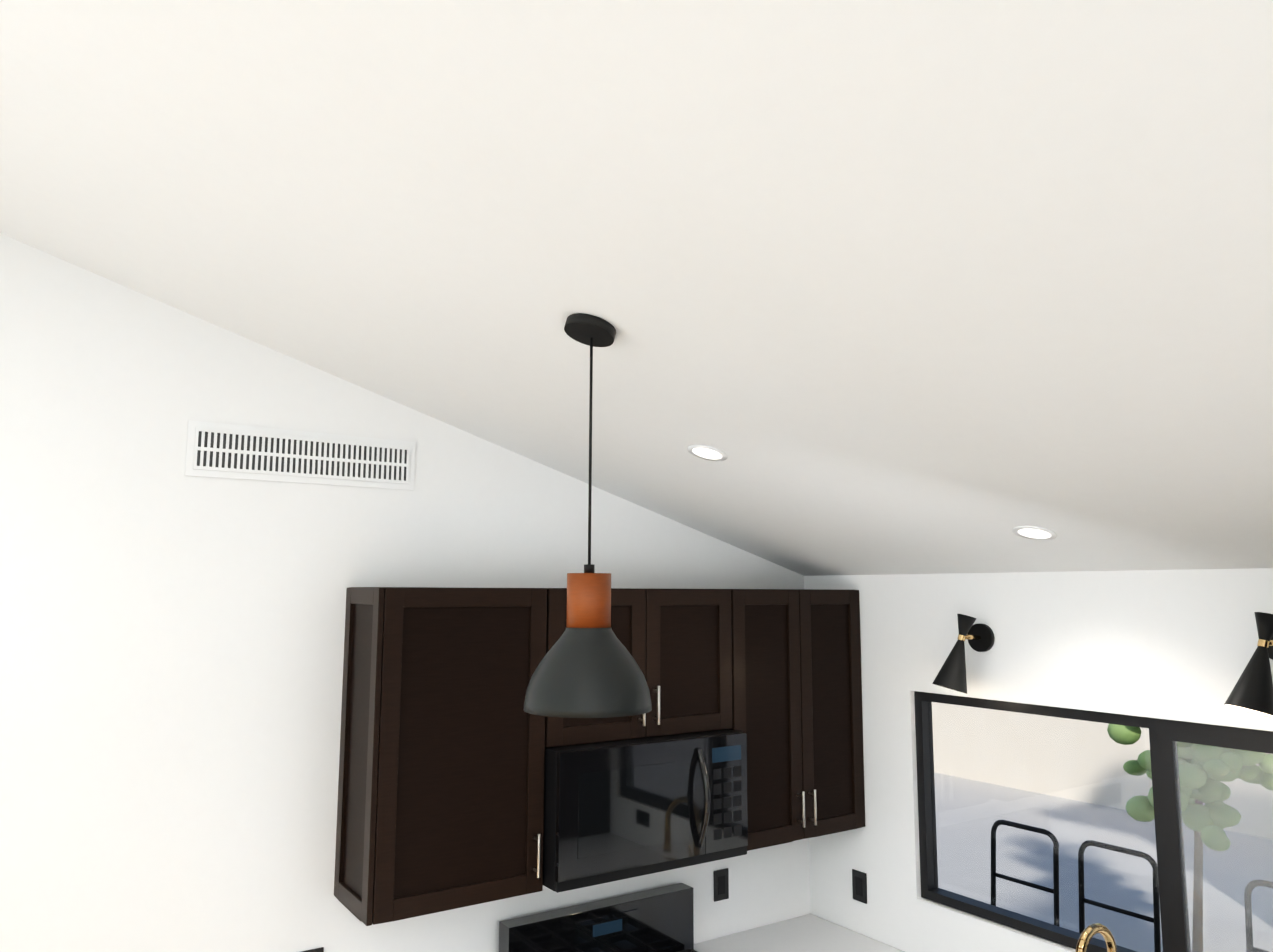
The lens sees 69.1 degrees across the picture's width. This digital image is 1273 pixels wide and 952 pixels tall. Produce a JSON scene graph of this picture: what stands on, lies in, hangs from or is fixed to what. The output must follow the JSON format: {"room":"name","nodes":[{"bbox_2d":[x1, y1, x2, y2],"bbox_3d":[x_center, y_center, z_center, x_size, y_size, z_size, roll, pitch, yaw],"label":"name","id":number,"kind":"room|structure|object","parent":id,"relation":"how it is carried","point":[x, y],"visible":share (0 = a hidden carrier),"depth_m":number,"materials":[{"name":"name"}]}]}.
{"room":"kitchen","nodes":[
{"label":"kitchen","id":0,"kind":"room"},
{"bbox_2d":[0,233,809,951],"bbox_3d":[-2.033,0.240,2.297,6.840,4.600,0.120,5,-9,-34],"label":"wall","id":1,"kind":"structure","parent":0,"point":[172,635],"depth_m":2.72,"materials":[{"name":"paint"}]},
{"bbox_2d":[185,420,414,489],"bbox_3d":[-1.039,-0.059,2.925,0.700,0.165,0.011,5,-9,-34],"label":"air vent","id":2,"kind":"object","parent":1,"relation":"in","point":[222,450],"visible":1,"depth_m":2.90,"materials":[{"name":"white metal"}]},
{"bbox_2d":[301,947,323,951],"bbox_3d":[-1.068,1.475,2.719,0.285,0.110,0.009,5,-9,-34],"label":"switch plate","id":3,"kind":"object","parent":1,"relation":"attached to","point":[321,949],"visible":1,"depth_m":2.79,"materials":[{"name":"black plastic"}]},
{"bbox_2d":[334,587,545,925],"bbox_3d":[-0.609,0.826,2.918,0.555,0.940,0.322,5,-9,-34],"label":"upper cabinet","id":4,"kind":"object","parent":1,"relation":"attached to","point":[445,739],"depth_m":2.78,"materials":[{"name":"brown wood"}]},
{"bbox_2d":[546,588,733,746],"bbox_3d":[-0.057,0.658,3.313,0.768,0.505,0.322,5,-9,-34],"label":"upper cabinet","id":5,"kind":"object","parent":1,"relation":"attached to","point":[681,641],"depth_m":3.24,"materials":[{"name":"brown wood"}]},
{"bbox_2d":[543,729,747,892],"bbox_3d":[-0.019,1.111,3.198,0.764,0.417,0.461,5,-9,-34],"label":"microwave","id":6,"kind":"object","parent":5,"relation":"attached to","point":[621,809],"visible":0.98,"depth_m":3.02,"materials":[{"name":"black"}]},
{"bbox_2d":[714,868,728,901],"bbox_3d":[0.336,1.616,3.652,0.072,0.115,0.008,5,-9,-34],"label":"electrical outlet","id":7,"kind":"object","parent":1,"relation":"attached to","point":[721,884],"visible":1,"depth_m":3.65,"materials":[{"name":"black plastic"}]},
{"bbox_2d":[730,589,864,850],"bbox_3d":[0.546,0.926,3.688,0.677,0.940,0.322,5,-9,-34],"label":"upper cabinet","id":8,"kind":"object","parent":1,"relation":"attached to","point":[798,682],"depth_m":3.55,"materials":[{"name":"brown wood"}]},
{"bbox_2d":[0,0,1272,575],"bbox_3d":[-1.033,-1.012,0.961,6.840,2.172,3.690,5,-9,-34],"label":"ceiling","id":9,"kind":"structure","parent":0,"point":[906,286],"depth_m":1.72,"materials":[{"name":"paint"}]},
{"bbox_2d":[564,313,615,346],"bbox_3d":[-0.108,-0.339,2.154,0.120,0.023,0.120,24,-19,-30],"label":"cap","id":10,"kind":"object","parent":9,"relation":"attached to","point":[582,328],"visible":0.98,"depth_m":2.13,"materials":[{"name":"black metal"}]},
{"bbox_2d":[523,338,651,717],"bbox_3d":[-0.106,0.098,2.102,0.284,0.846,0.284,5,-9,-34],"label":"pendant light","id":11,"kind":"object","parent":10,"relation":"hanging from","point":[588,667],"visible":1,"depth_m":1.99,"materials":[{"name":"painted metal"},{"name":"wood"}]},
{"bbox_2d":[687,445,726,460],"bbox_3d":[0.216,-0.070,2.814,0.124,0.003,0.124,24,-19,-30],"label":"recessed light","id":12,"kind":"object","parent":9,"relation":"in","point":[705,452],"visible":1,"depth_m":2.81,"materials":[{"name":"white plastic"}]},
{"bbox_2d":[1012,526,1056,539],"bbox_3d":[1.194,0.171,2.771,0.124,0.003,0.124,24,-19,-30],"label":"recessed light","id":13,"kind":"object","parent":9,"relation":"in","point":[1034,533],"visible":1,"depth_m":2.77,"materials":[{"name":"white plastic"}]},
{"bbox_2d":[804,568,1272,951],"bbox_3d":[1.782,1.397,2.500,0.120,2.380,3.570,5,-9,-34],"label":"wall","id":14,"kind":"structure","parent":0,"point":[1179,645],"depth_m":3.23,"materials":[{"name":"paint"}]},
{"bbox_2d":[852,869,866,903],"bbox_3d":[0.889,1.637,3.687,0.008,0.115,0.072,5,-9,-34],"label":"electrical outlet","id":15,"kind":"object","parent":14,"relation":"attached to","point":[859,883],"visible":1,"depth_m":3.68,"materials":[{"name":"black plastic"}]},
{"bbox_2d":[932,614,994,693],"bbox_3d":[1.137,0.624,3.254,0.218,0.276,0.135,5,-9,-34],"label":"sconce","id":16,"kind":"object","parent":14,"relation":"attached to","point":[951,674],"visible":1,"depth_m":3.23,"materials":[{"name":"black metal"}]},
{"bbox_2d":[914,691,1272,951],"bbox_3d":[1.587,1.120,2.809,0.060,0.757,1.762,5,-9,-34],"label":"window","id":17,"kind":"structure","parent":14,"relation":"in","point":[1166,736],"depth_m":2.82,"materials":[{"name":"black metal"}]},
{"bbox_2d":[1224,612,1272,716],"bbox_3d":[1.668,0.503,2.474,0.218,0.276,0.135,5,-9,-34],"label":"sconce","id":18,"kind":"object","parent":14,"relation":"attached to","point":[1252,691],"visible":1,"depth_m":2.43,"materials":[{"name":"black metal"}]},
{"bbox_3d":[-1.044,2.392,0.536,6.840,0.100,3.690,5,-9,-34],"label":"floor","id":19,"kind":"structure","parent":0,"visible":0},
{"bbox_2d":[499,883,696,951],"bbox_3d":[0.051,2.061,2.947,0.762,1.160,0.709,5,-9,-34],"label":"range","id":20,"kind":"object","parent":19,"relation":"on","point":[659,919],"visible":1,"depth_m":3.26,"materials":[{"name":"black metal"}]},
{"bbox_2d":[694,914,904,951],"bbox_3d":[1.113,2.152,2.668,0.693,0.918,2.391,5,-9,-34],"label":"countertop","id":21,"kind":"structure","parent":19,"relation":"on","point":[809,933],"depth_m":3.60,"materials":[{"name":"white stone"}]},
{"bbox_2d":[1075,923,1116,951],"bbox_3d":[1.334,1.490,2.636,0.215,0.397,0.083,5,-9,-34],"label":"faucet","id":22,"kind":"object","parent":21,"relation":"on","point":[1089,932],"visible":1,"depth_m":2.66,"materials":[{"name":"gold metal"}]},
{"label":"outside","id":23,"kind":"structure","parent":0,"visible":0},
{"bbox_2d":[934,773,1272,951],"bbox_3d":[28.467,4.473,16.301,59.875,0.110,70.000,5,-9,-34],"label":"ground","id":24,"kind":"structure","parent":23,"point":[1025,909],"depth_m":7.80,"materials":[{"name":"grey concrete"}]},
{"bbox_2d":[991,820,1059,926],"bbox_3d":[1.510,2.130,3.823,0.442,1.272,0.442,5,-9,-34],"label":"stool","id":25,"kind":"object","parent":24,"relation":"on","point":[1029,884],"depth_m":3.97,"materials":[{"name":"black metal"}]},
{"bbox_2d":[932,702,1272,839],"bbox_3d":[-0.490,3.801,18.313,0.260,1.530,24.500,5,-9,-34],"label":"exterior wall","id":26,"kind":"structure","parent":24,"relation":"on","point":[992,734],"depth_m":10.48,"materials":[{"name":"beige paint"}]},
{"bbox_2d":[1078,840,1160,951],"bbox_3d":[1.739,2.089,3.485,0.442,1.272,0.442,5,-9,-34],"label":"stool","id":27,"kind":"object","parent":24,"relation":"on","point":[1084,844],"depth_m":3.64,"materials":[{"name":"black metal"}]},
{"bbox_2d":[1107,724,1272,951],"bbox_3d":[3.159,1.720,5.172,0.876,2.435,0.879,5,-9,-34],"label":"tree","id":28,"kind":"object","parent":24,"relation":"on","point":[1142,807],"depth_m":5.08,"materials":[{"name":"green plant"}]},
{"bbox_2d":[1244,879,1272,951],"bbox_3d":[2.085,2.026,2.974,0.442,1.272,0.442,5,-9,-34],"label":"stool","id":29,"kind":"object","parent":24,"relation":"on","point":[1250,889],"depth_m":3.26,"materials":[{"name":"black metal"}]}
]}

